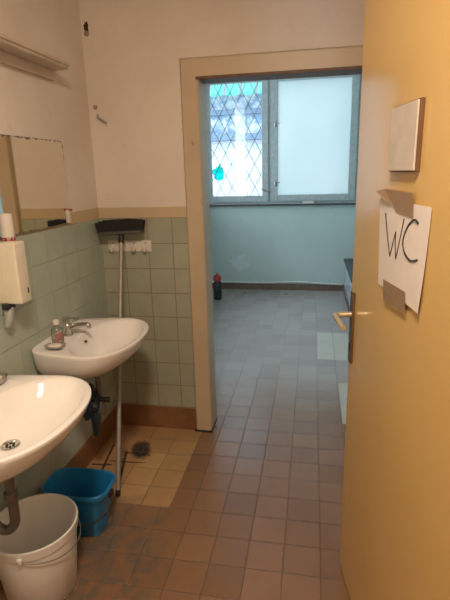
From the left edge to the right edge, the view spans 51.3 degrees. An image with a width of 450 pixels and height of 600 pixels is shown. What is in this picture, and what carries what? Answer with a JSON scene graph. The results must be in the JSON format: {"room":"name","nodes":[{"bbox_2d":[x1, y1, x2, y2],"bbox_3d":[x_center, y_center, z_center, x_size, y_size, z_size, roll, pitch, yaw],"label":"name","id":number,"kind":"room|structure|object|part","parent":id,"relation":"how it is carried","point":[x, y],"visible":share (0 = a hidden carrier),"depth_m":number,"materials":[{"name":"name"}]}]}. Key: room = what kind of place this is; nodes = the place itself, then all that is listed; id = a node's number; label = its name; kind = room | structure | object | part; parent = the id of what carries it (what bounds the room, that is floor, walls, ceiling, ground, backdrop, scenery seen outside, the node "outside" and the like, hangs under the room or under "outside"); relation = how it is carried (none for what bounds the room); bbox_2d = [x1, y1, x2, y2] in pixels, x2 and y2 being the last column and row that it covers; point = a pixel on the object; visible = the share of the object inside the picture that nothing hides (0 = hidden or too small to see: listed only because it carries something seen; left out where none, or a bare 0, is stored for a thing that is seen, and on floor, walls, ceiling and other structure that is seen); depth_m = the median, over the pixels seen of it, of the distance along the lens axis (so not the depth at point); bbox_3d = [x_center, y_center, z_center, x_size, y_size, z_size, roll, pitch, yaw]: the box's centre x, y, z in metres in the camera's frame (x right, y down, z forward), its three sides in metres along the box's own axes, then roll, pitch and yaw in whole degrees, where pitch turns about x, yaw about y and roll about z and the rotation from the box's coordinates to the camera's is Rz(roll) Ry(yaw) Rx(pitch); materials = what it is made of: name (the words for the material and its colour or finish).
{"room":"public restroom","nodes":[
{"label":"public restroom","id":0,"kind":"room"},
{"bbox_2d":[0,0,98,239],"bbox_3d":[-1.164,-0.102,0.942,0.150,2.950,3.821,1,15,10],"label":"wall","id":1,"kind":"structure","parent":0,"point":[31,105],"depth_m":2.28,"materials":[{"name":"white paint"}]},
{"bbox_2d":[0,241,31,327],"bbox_3d":[-0.857,-0.061,1.890,0.103,0.347,0.088,1,15,10],"label":"wall dispenser","id":2,"kind":"object","parent":1,"relation":"attached to","point":[14,277],"visible":0.99,"depth_m":1.86,"materials":[{"name":"beige plastic"}]},
{"bbox_2d":[0,213,15,241],"bbox_3d":[-0.859,-0.285,1.847,0.056,0.108,0.056,1,15,10],"label":"paper cup","id":3,"kind":"object","parent":2,"relation":"on","point":[7,231],"visible":1,"depth_m":1.83,"materials":[{"name":"white paper"}]},
{"bbox_3d":[-0.878,0.069,1.909,0.041,0.087,0.046,1,15,10],"label":"push lever","id":4,"kind":"part","parent":2,"relation":"part of","materials":[{"name":"grey plastic"}]},
{"bbox_2d":[0,33,69,80],"bbox_3d":[-0.897,-0.911,1.608,0.100,0.072,1.305,1,15,10],"label":"wall shelf","id":5,"kind":"object","parent":1,"relation":"attached to","point":[14,53],"visible":1,"depth_m":1.98,"materials":[{"name":"beige paint"}]},
{"bbox_2d":[0,134,71,237],"bbox_3d":[-0.875,-0.479,1.965,0.034,0.402,0.864,1,15,10],"label":"wall mirror","id":6,"kind":"object","parent":1,"relation":"attached to","point":[32,170],"visible":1,"depth_m":2.08,"materials":[{"name":"clear glass"}]},
{"bbox_2d":[0,375,91,535],"bbox_3d":[-0.719,0.608,1.612,0.505,0.494,0.600,1,15,10],"label":"basin","id":7,"kind":"object","parent":1,"relation":"attached to","point":[38,412],"visible":1,"depth_m":1.67,"materials":[{"name":"white ceramic"}]},
{"bbox_2d":[0,374,7,383],"bbox_3d":[-0.871,0.302,1.752,0.092,0.029,0.112,1,15,10],"label":"faucet","id":8,"kind":"object","parent":7,"relation":"on","point":[2,379],"visible":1,"depth_m":1.76,"materials":[{"name":"silver metal"}]},
{"bbox_3d":[-0.723,0.455,1.571,0.505,0.178,0.600,1,15,10],"label":"bowl","id":9,"kind":"part","parent":7,"relation":"part of","materials":[{"name":"white ceramic"}]},
{"bbox_2d":[0,218,116,511],"bbox_3d":[-1.069,0.608,1.117,0.006,1.223,3.815,1,15,10],"label":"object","id":10,"kind":"structure","parent":1,"relation":"attached to","point":[65,264],"depth_m":2.30,"materials":[{"name":"green tile"}]},
{"bbox_2d":[32,316,148,415],"bbox_3d":[-0.612,0.331,2.314,0.455,0.517,0.580,1,15,10],"label":"basin","id":11,"kind":"object","parent":1,"relation":"attached to","point":[94,347],"visible":0.95,"depth_m":2.24,"materials":[{"name":"white ceramic"}]},
{"bbox_2d":[44,343,65,350],"bbox_3d":[-0.763,0.207,2.106,0.092,0.022,0.069,1,15,10],"label":"soap dish","id":12,"kind":"object","parent":11,"relation":"on","point":[51,345],"visible":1,"depth_m":2.09,"materials":[{"name":"white ceramic"}]},
{"bbox_2d":[51,319,63,343],"bbox_3d":[-0.774,0.145,2.161,0.055,0.114,0.054,1,15,10],"label":"soap bottle","id":13,"kind":"object","parent":11,"relation":"on","point":[59,338],"visible":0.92,"depth_m":2.15,"materials":[{"name":"clear plastic"}]},
{"bbox_2d":[62,316,90,336],"bbox_3d":[-0.716,0.128,2.262,0.146,0.094,0.048,1,15,10],"label":"mixer tap","id":14,"kind":"object","parent":11,"relation":"on","point":[68,327],"depth_m":2.25,"materials":[{"name":"silver metal"}]},
{"bbox_3d":[-0.613,0.256,2.293,0.452,0.178,0.580,1,15,10],"label":"bowl","id":15,"kind":"part","parent":11,"relation":"part of","materials":[{"name":"white ceramic"}]},
{"bbox_2d":[83,383,109,436],"bbox_3d":[-0.662,0.554,2.363,0.154,0.317,0.129,-13,19,-35],"label":"rag","id":16,"kind":"object","parent":11,"relation":"hanging from","point":[91,412],"visible":0.72,"depth_m":2.33,"materials":[{"name":"fabric"}]},
{"bbox_3d":[-0.611,0.497,2.349,0.074,0.040,0.033,-3,15,-4],"label":"valve knob","id":17,"kind":"part","parent":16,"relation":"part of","materials":[{"name":"black metal"}]},
{"bbox_2d":[65,405,116,467],"bbox_3d":[-1.049,1.256,1.289,0.013,0.142,3.808,1,15,10],"label":"baseboard","id":18,"kind":"structure","parent":1,"relation":"attached to","point":[92,446],"depth_m":2.75,"materials":[{"name":"brown tile"}]},
{"bbox_2d":[0,289,349,599],"bbox_3d":[0.108,0.881,3.055,2.650,0.120,7.870,1,15,10],"label":"floor","id":19,"kind":"structure","parent":0,"point":[249,507],"depth_m":2.52,"materials":[{"name":"tile"}]},
{"bbox_2d":[0,493,80,599],"bbox_3d":[-0.740,1.008,1.865,0.339,0.303,0.345,1,15,10],"label":"bucket","id":20,"kind":"object","parent":19,"relation":"on","point":[38,561],"visible":0.98,"depth_m":1.82,"materials":[{"name":"plastic"}]},
{"bbox_3d":[-0.652,0.912,1.836,0.157,0.059,0.341,-1,15,1],"label":"wire handle","id":21,"kind":"part","parent":20,"relation":"part of","materials":[{"name":"metal"}]},
{"bbox_2d":[41,467,115,536],"bbox_3d":[-0.669,0.954,2.171,0.340,0.242,0.236,1,15,10],"label":"bucket","id":22,"kind":"object","parent":19,"relation":"on","point":[91,490],"visible":0.73,"depth_m":2.20,"materials":[{"name":"plastic"}]},
{"bbox_3d":[-0.680,0.934,2.108,0.340,0.104,0.123,1,15,10],"label":"carry handle","id":23,"kind":"part","parent":22,"relation":"part of","materials":[{"name":"black rubber"}]},
{"bbox_2d":[94,218,144,495],"bbox_3d":[-0.631,0.268,2.560,0.280,1.359,0.671,1,15,10],"label":"broom","id":24,"kind":"object","parent":19,"relation":"on","point":[119,227],"visible":1,"depth_m":2.62,"materials":[{"name":"grey metal"}]},
{"bbox_2d":[118,234,123,242],"bbox_3d":[-0.592,-0.356,2.673,0.038,0.070,0.056,1,15,10],"label":"socket","id":25,"kind":"object","parent":24,"relation":"attached to","point":[120,236],"depth_m":2.66,"materials":[{"name":"grey plastic"}]},
{"bbox_2d":[213,273,221,299],"bbox_3d":[-0.096,-0.181,6.085,0.106,0.352,0.106,1,15,10],"label":"canister","id":26,"kind":"object","parent":19,"relation":"on","point":[217,278],"visible":1,"depth_m":6.05,"materials":[{"name":"black plastic"}]},
{"bbox_2d":[343,258,352,311],"bbox_3d":[1.439,0.119,4.641,0.330,0.450,3.455,1,15,10],"label":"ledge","id":27,"kind":"object","parent":19,"relation":"on","point":[348,277],"visible":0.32,"depth_m":5.72,"materials":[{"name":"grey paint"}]},
{"bbox_3d":[1.297,0.292,4.713,0.008,0.085,3.450,1,15,10],"label":"skirting","id":28,"kind":"part","parent":27,"relation":"part of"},
{"bbox_2d":[78,0,364,217],"bbox_3d":[0.245,-0.598,2.627,2.292,2.950,0.140,1,15,10],"label":"wall","id":29,"kind":"structure","parent":0,"point":[132,49],"depth_m":2.50,"materials":[{"name":"white paint"}]},
{"bbox_2d":[83,21,88,36],"bbox_3d":[-0.743,-1.449,2.500,0.030,0.078,0.008,1,15,10],"label":"hook","id":30,"kind":"object","parent":29,"relation":"attached to","point":[86,33],"depth_m":2.50,"materials":[{"name":"metal"}]},
{"bbox_2d":[108,240,151,251],"bbox_3d":[-0.569,-0.315,2.757,0.270,0.068,0.056,1,15,10],"label":"hook rail","id":31,"kind":"object","parent":29,"relation":"attached to","point":[113,245],"visible":0.88,"depth_m":2.76,"materials":[{"name":"white plastic"}]},
{"bbox_2d":[100,217,195,407],"bbox_3d":[-0.462,0.113,2.880,0.542,1.223,0.006,1,15,10],"label":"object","id":32,"kind":"structure","parent":29,"relation":"attached to","point":[156,282],"depth_m":2.86,"materials":[{"name":"green tile"}]},
{"bbox_2d":[121,404,196,429],"bbox_3d":[-0.446,0.757,3.051,0.542,0.150,0.013,1,15,10],"label":"baseboard","id":33,"kind":"structure","parent":29,"relation":"attached to","point":[131,414],"depth_m":3.04,"materials":[{"name":"brown tile"}]},
{"bbox_2d":[179,45,362,431],"bbox_3d":[0.333,-0.219,2.696,1.098,2.178,0.174,1,15,10],"label":"trim","id":34,"kind":"structure","parent":29,"relation":"attached to","point":[195,72],"depth_m":2.55,"materials":[{"name":"beige paint"}]},
{"bbox_2d":[210,205,355,284],"bbox_3d":[0.749,-1.596,6.251,2.650,2.950,0.220,1,15,10],"label":"wall","id":35,"kind":"structure","parent":0,"point":[309,243],"depth_m":6.36,"materials":[{"name":"paint"}]},
{"bbox_2d":[212,283,342,290],"bbox_3d":[0.766,-0.183,6.515,2.350,0.085,0.015,1,15,10],"label":"baseboard","id":36,"kind":"structure","parent":35,"relation":"attached to","point":[260,286],"depth_m":6.50,"materials":[{"name":"tile"}]},
{"bbox_2d":[212,281,342,284],"bbox_3d":[0.624,-0.246,6.510,1.971,0.051,0.023,1,15,10],"label":"cable","id":37,"kind":"object","parent":35,"relation":"attached to","point":[212,281],"visible":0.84,"depth_m":6.46,"materials":[{"name":"white plastic"}]},
{"bbox_2d":[205,74,361,206],"bbox_3d":[0.700,-2.063,6.064,2.100,1.647,0.183,1,15,10],"label":"window","id":38,"kind":"structure","parent":35,"relation":"in","point":[310,129],"depth_m":6.00,"materials":[{"name":"grey paint"}]},
{"bbox_2d":[212,164,223,180],"bbox_3d":[-0.101,-1.748,6.422,0.171,0.236,0.038,1,15,10],"label":"bag","id":39,"kind":"object","parent":38,"relation":"hanging from","point":[219,175],"visible":0.99,"depth_m":6.42,"materials":[{"name":"teal plastic"}]},
{"bbox_3d":[0.149,-2.080,6.149,0.835,1.560,0.045,1,15,10],"label":"sash","id":40,"kind":"part","parent":38,"relation":"part of","materials":[{"name":"grey paint"}]},
{"bbox_3d":[0.712,-1.265,6.226,2.100,0.022,0.075,1,15,10],"label":"sill","id":41,"kind":"part","parent":38,"relation":"part of","materials":[{"name":"grey stone"}]},
{"bbox_2d":[303,201,313,203],"bbox_3d":[1.091,-1.279,6.138,0.147,0.030,0.033,1,15,10],"label":"folded paper","id":42,"kind":"object","parent":38,"relation":"on","point":[304,202],"visible":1,"depth_m":6.12,"materials":[{"name":"white paper"}]},
{"bbox_3d":[1.127,-2.058,5.970,1.077,1.560,0.045,1,15,10],"label":"sash","id":43,"kind":"part","parent":38,"relation":"part of","materials":[{"name":"grey paint"}]},
{"bbox_3d":[1.127,-2.058,5.970,0.917,1.400,0.004,1,15,10],"label":"pane","id":44,"kind":"part","parent":38,"relation":"part of","materials":[{"name":"white glass"}]},
{"bbox_2d":[332,0,449,599],"bbox_3d":[0.433,0.184,1.276,0.117,2.122,0.840,-1,15,0],"label":"door","id":45,"kind":"structure","parent":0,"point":[395,539],"depth_m":1.20,"materials":[{"name":"beige paint"}]},
{"bbox_3d":[0.408,0.069,1.585,0.072,0.027,0.134,-1,15,0],"label":"handle","id":46,"kind":"part","parent":45,"relation":"part of","materials":[{"name":"brown metal"}]},
{"bbox_3d":[0.446,0.097,1.652,0.009,0.260,0.036,-1,15,0],"label":"handle plate","id":47,"kind":"part","parent":45,"relation":"part of","materials":[{"name":"brown metal"}]},
{"bbox_2d":[376,189,431,313],"bbox_3d":[0.434,-0.124,1.188,0.013,0.298,0.343,-1,15,0],"label":"paper notice","id":48,"kind":"object","parent":45,"relation":"attached to","point":[404,226],"visible":1,"depth_m":1.15,"materials":[{"name":"white paper"}]},
{"bbox_2d":[388,97,425,171],"bbox_3d":[0.428,-0.385,1.115,0.015,0.156,0.173,-2,15,0],"label":"sign plate","id":49,"kind":"object","parent":45,"relation":"attached to","point":[407,119],"visible":1,"depth_m":1.08,"materials":[{"name":"plastic"}]},
{"label":"outside","id":50,"kind":"structure","parent":0,"visible":0},
{"bbox_3d":[1.584,-1.244,11.269,17.000,0.200,9.410,1,15,10],"label":"ground","id":51,"kind":"structure","parent":50,"visible":0},
{"bbox_2d":[210,82,293,204],"bbox_3d":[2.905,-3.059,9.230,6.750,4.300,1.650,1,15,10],"label":"window pane","id":52,"kind":"structure","parent":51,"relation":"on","point":[242,128],"depth_m":9.27,"materials":[{"name":"glass"}]}
]}

